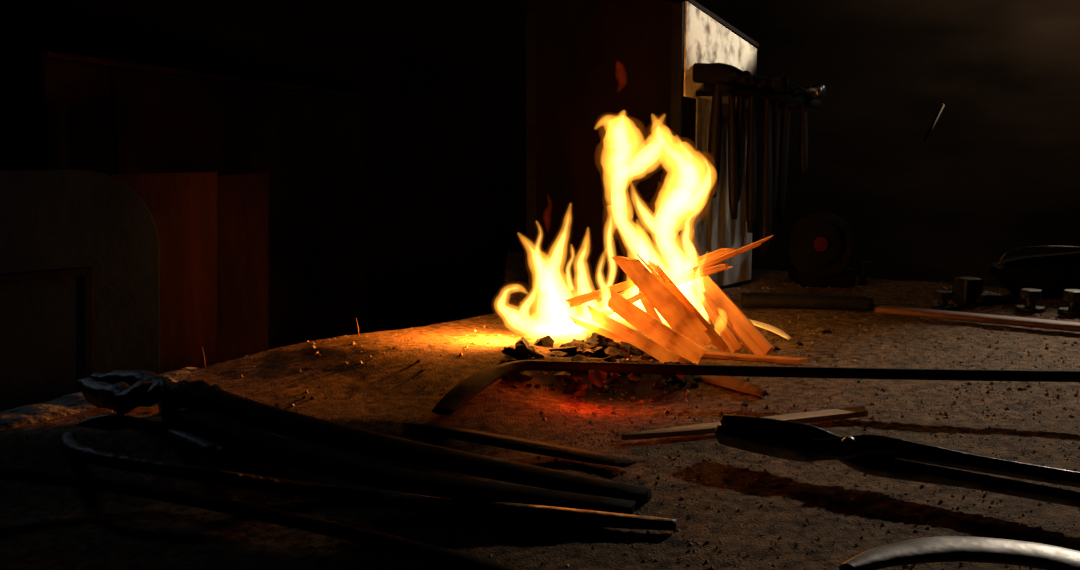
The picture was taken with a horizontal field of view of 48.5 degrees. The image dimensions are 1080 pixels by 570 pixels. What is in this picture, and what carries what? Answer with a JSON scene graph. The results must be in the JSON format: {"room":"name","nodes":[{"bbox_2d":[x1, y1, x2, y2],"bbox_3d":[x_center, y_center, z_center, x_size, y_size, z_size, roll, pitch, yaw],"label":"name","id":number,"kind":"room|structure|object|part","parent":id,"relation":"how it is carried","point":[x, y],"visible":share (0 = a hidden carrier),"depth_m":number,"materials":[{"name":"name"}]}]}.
{"room":"metal workshop","nodes":[
{"label":"metal workshop","id":0,"kind":"room"},
{"bbox_2d":[0,0,1079,332],"bbox_3d":[0.300,-1.014,5.360,6.000,3.000,0.100,0,8,0],"label":"wall","id":1,"kind":"structure","parent":0,"point":[442,82],"depth_m":5.34,"materials":[{"name":"paint"}]},
{"bbox_2d":[928,104,944,134],"bbox_3d":[1.763,-0.738,5.343,0.068,0.142,0.025,0,8,0],"label":"wire","id":2,"kind":"object","parent":1,"relation":"attached to","point":[942,104],"visible":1,"depth_m":5.33,"materials":[{"name":"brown metal"}]},
{"bbox_3d":[0.300,0.974,2.466,6.000,0.100,6.400,0,8,0],"label":"floor","id":3,"kind":"structure","parent":0,"visible":0},
{"bbox_2d":[0,170,159,411],"bbox_3d":[-1.197,0.317,2.672,0.729,1.142,0.027,0,8,0],"label":"guard","id":4,"kind":"object","parent":3,"relation":"on","point":[80,249],"visible":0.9,"depth_m":2.63,"materials":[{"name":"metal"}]},
{"bbox_2d":[112,171,216,373],"bbox_3d":[-0.921,0.287,2.937,0.299,1.125,0.030,0,8,0],"label":"board","id":5,"kind":"object","parent":3,"relation":"on","point":[182,206],"visible":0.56,"depth_m":2.87,"materials":[{"name":"brown wood"}]},
{"bbox_2d":[38,51,366,362],"bbox_3d":[-1.077,-0.063,4.247,0.040,1.439,1.552,4,9,27],"label":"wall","id":6,"kind":"structure","parent":3,"relation":"on","point":[102,119],"depth_m":4.35,"materials":[{"name":"black wood"}]},
{"bbox_3d":[-1.387,0.031,3.679,0.020,1.417,0.243,4,9,27],"label":"panel","id":7,"kind":"part","parent":6,"relation":"part of","materials":[{"name":"black wood"}]},
{"bbox_3d":[-1.077,-0.712,4.152,0.040,0.127,1.552,4,9,27],"label":"rail","id":8,"kind":"part","parent":6,"relation":"part of","materials":[{"name":"brown wood"}]},
{"bbox_2d":[218,171,268,362],"bbox_3d":[-0.740,0.281,2.987,0.159,1.122,0.030,0,8,0],"label":"board","id":9,"kind":"object","parent":3,"relation":"on","point":[243,199],"visible":0.56,"depth_m":2.92,"materials":[{"name":"wood"}]},
{"bbox_2d":[0,251,1079,569],"bbox_3d":[0.115,0.504,2.272,3.170,0.886,2.850,0,8,0],"label":"hearth","id":10,"kind":"object","parent":3,"relation":"on","point":[95,548],"visible":0.62,"depth_m":1.54,"materials":[{"name":"stone"}]},
{"bbox_2d":[0,466,522,569],"bbox_3d":[-0.312,0.253,1.301,0.824,0.060,0.169,4,9,27],"label":"rod","id":11,"kind":"object","parent":10,"relation":"on","point":[406,546],"visible":1,"depth_m":1.37,"materials":[{"name":"black metal"}]},
{"bbox_2d":[77,370,650,514],"bbox_3d":[-0.286,0.182,1.487,0.896,0.065,0.127,5,10,32],"label":"tongs","id":12,"kind":"object","parent":10,"relation":"on","point":[229,420],"visible":0.98,"depth_m":1.43,"materials":[{"name":"black metal"}]},
{"bbox_3d":[-0.221,0.206,1.430,0.721,0.036,0.097,5,10,33],"label":"tong arm","id":13,"kind":"part","parent":12,"relation":"part of","materials":[{"name":"black metal"}]},
{"bbox_2d":[61,413,676,530],"bbox_3d":[-0.260,0.241,1.395,0.877,0.077,0.188,4,9,28],"label":"tongs","id":14,"kind":"object","parent":10,"relation":"on","point":[71,447],"visible":0.93,"depth_m":1.42,"materials":[{"name":"black metal"}]},
{"bbox_2d":[506,347,514,354],"bbox_3d":[-0.046,0.113,1.990,0.028,0.021,0.026,-7,11,-42],"label":"lump","id":15,"kind":"object","parent":10,"relation":"on","point":[509,350],"visible":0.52,"depth_m":1.98,"materials":[{"name":"black stone"}]},
{"bbox_2d":[402,421,636,467],"bbox_3d":[-0.040,0.201,1.520,0.372,0.021,0.028,7,11,38],"label":"bar","id":16,"kind":"object","parent":10,"relation":"on","point":[485,438],"visible":0.97,"depth_m":1.50,"materials":[{"name":"black metal"}]},
{"bbox_2d":[511,371,533,382],"bbox_3d":[-0.030,0.143,1.881,0.037,0.026,0.044,-8,11,-42],"label":"lump","id":17,"kind":"object","parent":10,"relation":"on","point":[522,376],"visible":0.75,"depth_m":1.87,"materials":[{"name":"black stone"}]},
{"bbox_2d":[515,337,529,347],"bbox_3d":[-0.031,0.105,2.081,0.032,0.025,0.035,1,8,8],"label":"lump","id":18,"kind":"object","parent":10,"relation":"on","point":[523,341],"visible":0.56,"depth_m":2.08,"materials":[{"name":"black stone"}]},
{"bbox_2d":[511,344,543,359],"bbox_3d":[-0.024,0.112,1.965,0.051,0.036,0.041,-7,11,-38],"label":"lump","id":19,"kind":"object","parent":10,"relation":"on","point":[520,351],"visible":0.75,"depth_m":1.95,"materials":[{"name":"black stone"}]},
{"bbox_2d":[5,279,1079,569],"bbox_3d":[0.126,0.162,1.893,3.152,0.102,2.204,0,8,0],"label":"grit","id":20,"kind":"object","parent":10,"relation":"on","point":[996,289],"visible":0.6,"depth_m":1.77,"materials":[{"name":"brown gravel"}]},
{"bbox_2d":[533,335,553,347],"bbox_3d":[0.008,0.103,2.121,0.042,0.030,0.037,3,9,21],"label":"lump","id":21,"kind":"object","parent":10,"relation":"on","point":[546,341],"visible":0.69,"depth_m":2.11,"materials":[{"name":"black stone"}]},
{"bbox_2d":[550,351,568,356],"bbox_3d":[0.034,0.121,2.017,0.039,0.019,0.039,-2,9,-13],"label":"lump","id":22,"kind":"object","parent":10,"relation":"on","point":[553,353],"visible":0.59,"depth_m":2.01,"materials":[{"name":"black stone"}]},
{"bbox_2d":[548,347,576,355],"bbox_3d":[0.040,0.117,2.038,0.037,0.029,0.041,-5,10,-33],"label":"lump","id":23,"kind":"object","parent":10,"relation":"on","point":[571,351],"visible":0.47,"depth_m":2.03,"materials":[{"name":"black stone"}]},
{"bbox_2d":[553,371,572,380],"bbox_3d":[0.040,0.142,1.871,0.031,0.018,0.023,-6,10,-36],"label":"lump","id":24,"kind":"object","parent":10,"relation":"on","point":[564,375],"visible":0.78,"depth_m":1.86,"materials":[{"name":"black stone"}]},
{"bbox_2d":[560,342,575,346],"bbox_3d":[0.049,0.113,2.073,0.038,0.030,0.028,-1,8,-3],"label":"lump","id":25,"kind":"object","parent":10,"relation":"on","point":[570,344],"visible":0.25,"depth_m":2.06,"materials":[{"name":"black stone"}]},
{"bbox_2d":[565,379,589,393],"bbox_3d":[0.058,0.155,1.839,0.043,0.025,0.027,4,9,26],"label":"lump","id":26,"kind":"object","parent":10,"relation":"on","point":[570,388],"visible":0.84,"depth_m":1.83,"materials":[{"name":"black stone"}]},
{"bbox_2d":[576,384,586,390],"bbox_3d":[0.064,0.154,1.828,0.020,0.013,0.019,1,8,4],"label":"lump","id":27,"kind":"object","parent":26,"relation":"on","point":[582,387],"visible":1,"depth_m":1.82,"materials":[{"name":"black stone"}]},
{"bbox_2d":[571,339,583,350],"bbox_3d":[0.069,0.115,2.094,0.035,0.038,0.047,-3,9,-18],"label":"lump","id":28,"kind":"object","parent":10,"relation":"on","point":[576,343],"visible":0.25,"depth_m":2.08,"materials":[{"name":"black stone"}]},
{"bbox_2d":[571,354,588,361],"bbox_3d":[0.066,0.127,1.932,0.032,0.025,0.035,-6,10,-36],"label":"lump","id":29,"kind":"object","parent":10,"relation":"on","point":[577,357],"visible":0.31,"depth_m":1.93,"materials":[{"name":"black stone"}]},
{"bbox_2d":[576,348,583,355],"bbox_3d":[0.070,0.119,2.046,0.032,0.023,0.029,-7,11,-38],"label":"lump","id":30,"kind":"object","parent":10,"relation":"on","point":[579,351],"visible":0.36,"depth_m":2.04,"materials":[{"name":"black stone"}]},
{"bbox_2d":[574,389,586,395],"bbox_3d":[0.065,0.161,1.852,0.019,0.022,0.025,3,9,20],"label":"lump","id":31,"kind":"object","parent":10,"relation":"on","point":[578,393],"visible":0.44,"depth_m":1.84,"materials":[{"name":"black stone"}]},
{"bbox_2d":[578,340,587,349],"bbox_3d":[0.079,0.114,2.091,0.037,0.031,0.053,6,10,37],"label":"lump","id":32,"kind":"object","parent":10,"relation":"on","point":[583,345],"visible":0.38,"depth_m":2.08,"materials":[{"name":"black stone"}]},
{"bbox_2d":[584,339,599,344],"bbox_3d":[0.094,0.106,2.153,0.033,0.016,0.032,4,9,27],"label":"lump","id":33,"kind":"object","parent":10,"relation":"on","point":[587,341],"visible":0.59,"depth_m":2.15,"materials":[{"name":"black stone"}]},
{"bbox_2d":[582,347,610,357],"bbox_3d":[0.091,0.118,2.029,0.048,0.033,0.049,-5,10,-33],"label":"lump","id":34,"kind":"object","parent":10,"relation":"on","point":[597,352],"visible":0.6,"depth_m":2.01,"materials":[{"name":"black stone"}]},
{"bbox_2d":[587,332,605,340],"bbox_3d":[0.095,0.101,2.176,0.055,0.031,0.054,2,9,14],"label":"lump","id":35,"kind":"object","parent":10,"relation":"on","point":[595,336],"visible":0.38,"depth_m":2.17,"materials":[{"name":"black stone"}]},
{"bbox_2d":[588,369,606,387],"bbox_3d":[0.088,0.141,1.822,0.028,0.026,0.026,1,8,4],"label":"lump","id":36,"kind":"object","parent":10,"relation":"on","point":[596,376],"visible":0.97,"depth_m":1.81,"materials":[{"name":"stone"}]},
{"bbox_2d":[598,386,610,392],"bbox_3d":[0.097,0.159,1.830,0.019,0.016,0.025,2,9,16],"label":"lump","id":37,"kind":"object","parent":10,"relation":"on","point":[604,389],"visible":1,"depth_m":1.82,"materials":[{"name":"black stone"}]},
{"bbox_2d":[590,344,619,349],"bbox_3d":[0.112,0.114,2.077,0.050,0.028,0.040,-3,9,-18],"label":"lump","id":38,"kind":"object","parent":10,"relation":"on","point":[605,346],"visible":0.22,"depth_m":2.07,"materials":[{"name":"black stone"}]},
{"bbox_2d":[597,337,613,344],"bbox_3d":[0.116,0.106,2.155,0.033,0.029,0.027,-1,8,-4],"label":"lump","id":39,"kind":"object","parent":10,"relation":"on","point":[603,341],"visible":0.44,"depth_m":2.15,"materials":[{"name":"black stone"}]},
{"bbox_2d":[570,293,647,332],"bbox_3d":[0.122,0.054,2.201,0.012,0.102,0.209,-6,10,-37],"label":"stick","id":40,"kind":"object","parent":10,"relation":"on","point":[575,328],"visible":0.53,"depth_m":2.19,"materials":[{"name":"brown wood"}]},
{"bbox_2d":[603,356,614,361],"bbox_3d":[0.113,0.122,1.957,0.014,0.012,0.022,6,11,38],"label":"lump","id":41,"kind":"object","parent":10,"relation":"on","point":[611,358],"visible":0.78,"depth_m":1.95,"materials":[{"name":"black stone"}]},
{"bbox_2d":[607,341,621,347],"bbox_3d":[0.136,0.114,2.105,0.031,0.031,0.043,-7,11,-41],"label":"lump","id":42,"kind":"object","parent":10,"relation":"on","point":[611,342],"visible":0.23,"depth_m":2.10,"materials":[{"name":"black stone"}]},
{"bbox_2d":[604,346,625,358],"bbox_3d":[0.127,0.120,2.039,0.050,0.032,0.038,-1,8,-7],"label":"lump","id":43,"kind":"object","parent":10,"relation":"on","point":[612,351],"visible":0.53,"depth_m":2.03,"materials":[{"name":"black stone"}]},
{"bbox_2d":[611,373,621,379],"bbox_3d":[0.118,0.140,1.841,0.018,0.015,0.020,2,8,12],"label":"lump","id":44,"kind":"object","parent":10,"relation":"on","point":[615,375],"visible":1,"depth_m":1.83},
{"bbox_2d":[621,341,642,355],"bbox_3d":[0.162,0.117,2.080,0.034,0.038,0.052,-5,10,-31],"label":"lump","id":45,"kind":"object","parent":10,"relation":"on","point":[636,352],"visible":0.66,"depth_m":2.07,"materials":[{"name":"black stone"}]},
{"bbox_2d":[587,305,679,363],"bbox_3d":[0.153,0.086,2.030,0.200,0.086,0.016,8,11,43],"label":"stick","id":46,"kind":"object","parent":10,"relation":"on","point":[633,337],"visible":0.94,"depth_m":2.02,"materials":[{"name":"brown wood"}]},
{"bbox_2d":[628,373,640,379],"bbox_3d":[0.149,0.143,1.890,0.020,0.015,0.011,-4,9,-27],"label":"lump","id":47,"kind":"object","parent":10,"relation":"on","point":[633,376],"visible":0.78,"depth_m":1.89,"materials":[{"name":"stone"}]},
{"bbox_2d":[525,0,758,297],"bbox_3d":[0.242,-0.332,2.895,0.442,0.701,0.343,6,10,38],"label":"hood","id":48,"kind":"object","parent":10,"relation":"on","point":[617,128],"visible":0.76,"depth_m":2.75,"materials":[{"name":"metal"}]},
{"bbox_3d":[0.415,-0.517,2.736,0.004,0.233,0.325,6,10,38],"label":"panel","id":49,"kind":"part","parent":48,"relation":"part of","materials":[{"name":"silver metal"}]},
{"bbox_3d":[0.432,-0.216,2.801,0.004,0.439,0.271,6,10,38],"label":"panel","id":50,"kind":"part","parent":48,"relation":"part of","materials":[{"name":"silver metal"}]},
{"bbox_2d":[695,81,820,108],"bbox_3d":[0.493,-0.436,2.767,0.398,0.061,0.122,-8,12,-44],"label":"rack","id":51,"kind":"object","parent":48,"relation":"attached to","point":[726,88],"visible":0.9,"depth_m":2.71,"materials":[{"name":"metal"}]},
{"bbox_2d":[693,63,744,196],"bbox_3d":[0.389,-0.339,2.633,0.121,0.294,0.046,8,12,44],"label":"hammer","id":52,"kind":"object","parent":51,"relation":"hanging from","point":[713,73],"visible":0.99,"depth_m":2.62,"materials":[{"name":"brown wood"}]},
{"bbox_3d":[0.385,-0.336,2.637,0.031,0.286,0.029,-8,14,-44],"label":"handle","id":53,"kind":"part","parent":52,"relation":"part of","materials":[{"name":"brown wood"}]},
{"bbox_2d":[728,71,751,218],"bbox_3d":[0.423,-0.310,2.671,0.030,0.327,0.093,-8,12,-44],"label":"hammer","id":54,"kind":"object","parent":51,"relation":"hanging from","point":[732,130],"visible":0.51,"depth_m":2.66,"materials":[{"name":"brown wood"}]},
{"bbox_3d":[0.428,-0.309,2.666,0.023,0.326,0.022,-8,9,-44],"label":"handle","id":55,"kind":"part","parent":54,"relation":"part of","materials":[{"name":"brown wood"}]},
{"bbox_2d":[736,75,759,201],"bbox_3d":[0.448,-0.331,2.699,0.084,0.287,0.034,11,13,44],"label":"hammer","id":56,"kind":"object","parent":51,"relation":"hanging from","point":[740,109],"visible":0.46,"depth_m":2.69,"materials":[{"name":"brown wood"}]},
{"bbox_3d":[0.448,-0.331,2.699,0.026,0.286,0.025,-8,13,-44],"label":"handle","id":57,"kind":"part","parent":56,"relation":"part of","materials":[{"name":"brown wood"}]},
{"bbox_2d":[746,74,771,232],"bbox_3d":[0.481,-0.297,2.727,0.036,0.358,0.092,-8,10,-44],"label":"hammer","id":58,"kind":"object","parent":51,"relation":"hanging from","point":[751,152],"visible":0.69,"depth_m":2.72,"materials":[{"name":"brown wood"}]},
{"bbox_3d":[0.481,-0.296,2.727,0.025,0.356,0.026,7,11,45],"label":"handle","id":59,"kind":"part","parent":58,"relation":"part of","materials":[{"name":"brown wood"}]},
{"bbox_2d":[759,77,789,256],"bbox_3d":[0.523,-0.270,2.773,0.034,0.412,0.100,-8,11,-44],"label":"hammer","id":60,"kind":"object","parent":51,"relation":"hanging from","point":[779,84],"visible":0.75,"depth_m":2.76,"materials":[{"name":"brown wood"}]},
{"bbox_3d":[0.523,-0.270,2.773,0.031,0.411,0.029,-8,11,-44],"label":"handle","id":61,"kind":"part","parent":60,"relation":"part of","materials":[{"name":"brown wood"}]},
{"bbox_2d":[772,84,795,216],"bbox_3d":[0.548,-0.316,2.803,0.032,0.316,0.084,-8,13,-44],"label":"hammer","id":62,"kind":"object","parent":51,"relation":"hanging from","point":[776,112],"visible":0.44,"depth_m":2.79,"materials":[{"name":"brown wood"}]},
{"bbox_3d":[0.548,-0.316,2.803,0.023,0.316,0.022,-8,13,-44],"label":"handle","id":63,"kind":"part","parent":62,"relation":"part of","materials":[{"name":"brown wood"}]},
{"bbox_2d":[799,84,825,176],"bbox_3d":[0.627,-0.368,2.869,0.105,0.219,0.034,8,12,44],"label":"hammer","id":64,"kind":"object","parent":51,"relation":"hanging from","point":[818,91],"visible":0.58,"depth_m":2.86,"materials":[{"name":"brown wood"}]},
{"bbox_3d":[0.630,-0.367,2.866,0.022,0.216,0.020,-8,9,-44],"label":"handle","id":65,"kind":"part","parent":64,"relation":"part of","materials":[{"name":"brown wood"}]},
{"bbox_2d":[594,321,691,363],"bbox_3d":[0.172,0.098,2.028,0.203,0.052,0.010,7,11,41],"label":"stick","id":66,"kind":"object","parent":10,"relation":"on","point":[681,359],"visible":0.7,"depth_m":1.97,"materials":[{"name":"brown wood"}]},
{"bbox_2d":[640,355,648,359],"bbox_3d":[0.179,0.125,2.034,0.011,0.010,0.017,7,11,39],"label":"lump","id":67,"kind":"object","parent":10,"relation":"on","point":[644,357],"visible":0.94,"depth_m":2.03,"materials":[{"name":"black stone"}]},
{"bbox_2d":[643,352,655,358],"bbox_3d":[0.191,0.119,2.052,0.036,0.021,0.036,-7,11,-41],"label":"lump","id":68,"kind":"object","parent":10,"relation":"on","point":[645,353],"visible":0.31,"depth_m":2.04,"materials":[{"name":"stone"}]},
{"bbox_2d":[638,290,662,322],"bbox_3d":[0.205,0.061,2.114,0.019,0.109,0.116,-4,9,-26],"label":"stick","id":69,"kind":"object","parent":10,"relation":"on","point":[647,305],"visible":0.3,"depth_m":2.13,"materials":[{"name":"brown wood"}]},
{"bbox_2d":[608,289,706,363],"bbox_3d":[0.198,0.076,2.051,0.197,0.121,0.014,7,11,38],"label":"stick","id":70,"kind":"object","parent":10,"relation":"on","point":[657,331],"visible":0.87,"depth_m":2.05,"materials":[{"name":"brown wood"}]},
{"bbox_2d":[652,380,667,388],"bbox_3d":[0.184,0.154,1.843,0.022,0.017,0.027,2,9,16],"label":"lump","id":71,"kind":"object","parent":10,"relation":"on","point":[659,384],"visible":1,"depth_m":1.84,"materials":[{"name":"black stone"}]},
{"bbox_2d":[612,256,710,347],"bbox_3d":[0.217,0.037,2.130,0.186,0.174,0.017,2,9,14],"label":"stick","id":72,"kind":"object","parent":10,"relation":"on","point":[673,311],"visible":0.9,"depth_m":2.12,"materials":[{"name":"brown wood"}]},
{"bbox_2d":[663,377,672,385],"bbox_3d":[0.193,0.149,1.854,0.021,0.015,0.022,-5,9,-29],"label":"lump","id":73,"kind":"object","parent":10,"relation":"on","point":[667,380],"visible":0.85,"depth_m":1.85,"materials":[{"name":"black stone"}]},
{"bbox_2d":[662,374,680,385],"bbox_3d":[0.206,0.145,1.878,0.029,0.024,0.033,0,8,0],"label":"lump","id":74,"kind":"object","parent":10,"relation":"on","point":[674,378],"visible":0.69,"depth_m":1.86,"materials":[{"name":"black stone"}]},
{"bbox_2d":[678,381,687,386],"bbox_3d":[0.224,0.155,1.880,0.013,0.012,0.013,5,10,32],"label":"lump","id":75,"kind":"object","parent":10,"relation":"on","point":[682,383],"visible":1,"depth_m":1.88,"materials":[{"name":"black stone"}]},
{"bbox_2d":[648,260,727,351],"bbox_3d":[0.263,0.038,2.138,0.164,0.158,0.012,6,10,36],"label":"stick","id":76,"kind":"object","parent":10,"relation":"on","point":[713,335],"visible":0.98,"depth_m":2.13,"materials":[{"name":"brown wood"}]},
{"bbox_2d":[688,383,698,387],"bbox_3d":[0.240,0.160,1.879,0.014,0.012,0.012,-2,9,-16],"label":"lump","id":77,"kind":"object","parent":10,"relation":"on","point":[692,385],"visible":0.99,"depth_m":1.88,"materials":[{"name":"black stone"}]},
{"bbox_2d":[694,375,700,380],"bbox_3d":[0.251,0.151,1.909,0.015,0.015,0.015,4,9,24],"label":"lump","id":78,"kind":"object","parent":10,"relation":"on","point":[696,378],"visible":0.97,"depth_m":1.90,"materials":[{"name":"black stone"}]},
{"bbox_2d":[692,279,743,352],"bbox_3d":[0.312,0.056,2.138,0.018,0.120,0.153,-4,9,-27],"label":"stick","id":79,"kind":"object","parent":10,"relation":"on","point":[723,329],"visible":0.97,"depth_m":2.12,"materials":[{"name":"brown wood"}]},
{"bbox_2d":[637,254,715,345],"bbox_3d":[0.247,0.026,2.151,0.155,0.162,0.009,3,9,21],"label":"stick","id":80,"kind":"object","parent":79,"relation":"on","point":[648,266],"visible":0.41,"depth_m":2.16,"materials":[{"name":"brown wood"}]},
{"bbox_2d":[696,275,773,355],"bbox_3d":[0.334,0.051,2.139,0.022,0.136,0.252,-4,9,-26],"label":"stick","id":81,"kind":"object","parent":10,"relation":"on","point":[757,343],"visible":0.82,"depth_m":2.10,"materials":[{"name":"brown wood"}]},
{"bbox_2d":[699,289,752,353],"bbox_3d":[0.329,0.064,2.123,0.010,0.100,0.134,-6,10,-37],"label":"stick","id":82,"kind":"object","parent":81,"relation":"on","point":[727,321],"visible":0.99,"depth_m":2.12,"materials":[{"name":"brown wood"}]},
{"bbox_2d":[701,375,768,398],"bbox_3d":[0.297,0.153,1.844,0.020,0.025,0.155,-4,8,-28],"label":"stick","id":83,"kind":"object","parent":10,"relation":"on","point":[727,382],"visible":0.85,"depth_m":1.83,"materials":[{"name":"brown wood"}]},
{"bbox_2d":[621,406,867,440],"bbox_3d":[0.278,0.184,1.590,0.370,0.011,0.021,-3,9,-20],"label":"wooden stick","id":84,"kind":"object","parent":10,"relation":"on","point":[859,411],"visible":0.76,"depth_m":1.60,"materials":[{"name":"brown wood"}]},
{"bbox_2d":[702,350,807,363],"bbox_3d":[0.359,0.122,2.031,0.186,0.011,0.014,3,9,24],"label":"stick","id":85,"kind":"object","parent":10,"relation":"on","point":[712,354],"visible":0.91,"depth_m":2.03,"materials":[{"name":"brown wood"}]},
{"bbox_2d":[432,360,1079,414],"bbox_3d":[0.328,0.131,1.756,0.955,0.061,0.252,0,8,0],"label":"poker","id":86,"kind":"object","parent":10,"relation":"on","point":[474,384],"visible":1,"depth_m":1.73,"materials":[{"name":"metal"}]},
{"bbox_2d":[749,319,791,339],"bbox_3d":[0.422,0.079,2.298,0.027,0.012,0.227,-3,9,-22],"label":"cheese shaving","id":87,"kind":"object","parent":10,"relation":"on","point":[776,330],"visible":0.65,"depth_m":2.26,"materials":[{"name":"wood"}]},
{"bbox_2d":[741,292,872,310],"bbox_3d":[0.568,0.035,2.561,0.274,0.028,0.065,1,8,8],"label":"steel rail","id":88,"kind":"object","parent":10,"relation":"on","point":[748,299],"visible":1,"depth_m":2.54,"materials":[{"name":"black metal"}]},
{"bbox_2d":[821,329,831,333],"bbox_3d":[0.543,0.090,2.276,0.021,0.012,0.019,-4,9,-27],"label":"lump","id":89,"kind":"object","parent":10,"relation":"on","point":[827,331],"visible":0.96,"depth_m":2.27,"materials":[{"name":"black stone"}]},
{"bbox_2d":[788,213,872,287],"bbox_3d":[0.691,-0.093,2.939,0.198,0.180,0.248,0,8,0],"label":"grinder","id":90,"kind":"object","parent":10,"relation":"on","point":[820,245],"visible":1,"depth_m":2.84,"materials":[{"name":"metal"}]},
{"bbox_2d":[715,414,1079,507],"bbox_3d":[0.502,0.206,1.278,0.685,0.044,0.049,6,10,35],"label":"tongs","id":91,"kind":"object","parent":10,"relation":"on","point":[874,455],"visible":1,"depth_m":1.34,"materials":[{"name":"metal"}]},
{"bbox_3d":[0.501,0.206,1.277,0.685,0.029,0.043,6,47,35],"label":"tong arm","id":92,"kind":"part","parent":91,"relation":"part of","materials":[{"name":"metal"}]},
{"bbox_2d":[931,290,954,309],"bbox_3d":[0.856,0.032,2.546,0.048,0.038,0.048,0,8,0],"label":"bolt","id":93,"kind":"object","parent":10,"relation":"on","point":[943,296],"visible":0.98,"depth_m":2.54,"materials":[{"name":"black metal"}]},
{"bbox_2d":[931,304,954,309],"bbox_3d":[0.856,0.047,2.548,0.048,0.007,0.048,0,8,0],"label":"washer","id":94,"kind":"object","parent":10,"relation":"on","point":[934,306],"depth_m":2.53,"materials":[{"name":"black metal"}]},
{"bbox_2d":[839,536,1079,569],"bbox_3d":[0.396,0.244,1.069,0.261,0.014,0.102,1,8,9],"label":"bar","id":95,"kind":"object","parent":10,"relation":"on","point":[940,548],"visible":1,"depth_m":1.07,"materials":[{"name":"silver metal"}]},
{"bbox_2d":[952,276,1001,305],"bbox_3d":[0.956,0.013,2.628,0.085,0.056,0.073,-2,8,-11],"label":"block","id":96,"kind":"object","parent":10,"relation":"on","point":[966,290],"visible":1,"depth_m":2.61,"materials":[{"name":"black metal"}]},
{"bbox_2d":[875,305,1079,331],"bbox_3d":[0.888,0.067,2.352,0.455,0.012,0.051,5,10,33],"label":"plank","id":97,"kind":"object","parent":10,"relation":"on","point":[882,309],"visible":1,"depth_m":2.35,"materials":[{"name":"brown wood"}]},
{"bbox_2d":[1015,288,1044,312],"bbox_3d":[1.030,0.032,2.518,0.058,0.046,0.058,0,8,0],"label":"bolt","id":98,"kind":"object","parent":10,"relation":"on","point":[1030,295],"visible":1,"depth_m":2.50,"materials":[{"name":"black metal"}]},
{"bbox_2d":[1015,305,1044,312],"bbox_3d":[1.030,0.050,2.521,0.058,0.008,0.058,0,8,0],"label":"washer","id":99,"kind":"object","parent":98,"relation":"in","point":[1022,308],"depth_m":2.50,"materials":[{"name":"black metal"}]},
{"bbox_2d":[989,246,1079,298],"bbox_3d":[1.190,-0.035,2.744,0.310,0.119,0.170,0,8,0],"label":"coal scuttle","id":100,"kind":"object","parent":10,"relation":"on","point":[1054,273],"visible":0.98,"depth_m":2.69,"materials":[{"name":"metal"}]},
{"bbox_3d":[1.191,-0.060,2.713,0.305,0.060,0.038,-1,8,-4],"label":"wire handle","id":101,"kind":"part","parent":100,"relation":"part of","materials":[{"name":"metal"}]},
{"bbox_2d":[1058,289,1079,315],"bbox_3d":[1.106,0.036,2.481,0.062,0.049,0.062,0,8,0],"label":"bolt","id":102,"kind":"object","parent":10,"relation":"on","point":[1071,295],"visible":1,"depth_m":2.47,"materials":[{"name":"black metal"}]},
{"bbox_2d":[1058,307,1079,315],"bbox_3d":[1.106,0.055,2.484,0.062,0.009,0.062,0,8,0],"label":"washer","id":103,"kind":"object","parent":102,"relation":"in","point":[1072,311],"depth_m":2.47,"materials":[{"name":"black metal"}]},
{"label":"lump","id":104,"kind":"object","parent":10,"relation":"on","visible":0},
{"bbox_2d":[569,316,628,342],"bbox_3d":[0.114,0.084,2.099,0.132,0.065,0.008,-2,9,-14],"label":"stick","id":105,"kind":"object","parent":104,"relation":"on","point":[599,330],"visible":0.68,"depth_m":2.09,"materials":[{"name":"brown wood"}]},
{"bbox_3d":[0.122,-0.143,2.157,0.418,0.518,0.186,0,8,0],"label":"fire","id":106,"kind":"object","parent":10,"relation":"on","visible":0},
{"bbox_2d":[565,280,635,307],"bbox_3d":[0.137,0.010,2.167,0.190,0.058,0.008,-2,9,-14],"label":"stick","id":107,"kind":"object","parent":106,"relation":"in","point":[584,298],"visible":0.72,"depth_m":2.16,"materials":[{"name":"brown wood"}]},
{"bbox_2d":[661,248,734,278],"bbox_3d":[0.266,-0.028,2.207,0.188,0.088,0.015,4,9,27],"label":"stick","id":108,"kind":"object","parent":106,"relation":"in","point":[676,269],"visible":0.56,"depth_m":2.19,"materials":[{"name":"brown wood"}]},
{"bbox_2d":[671,264,732,284],"bbox_3d":[0.276,-0.012,2.170,0.150,0.059,0.012,4,9,26],"label":"stick","id":109,"kind":"object","parent":106,"relation":"in","point":[704,272],"visible":0.73,"depth_m":2.16,"materials":[{"name":"brown wood"}]},
{"bbox_2d":[669,235,772,278],"bbox_3d":[0.296,-0.035,2.165,0.250,0.123,0.009,4,9,25],"label":"stick","id":110,"kind":"object","parent":106,"relation":"in","point":[758,243],"visible":0.73,"depth_m":2.15,"materials":[{"name":"brown wood"}]}
]}

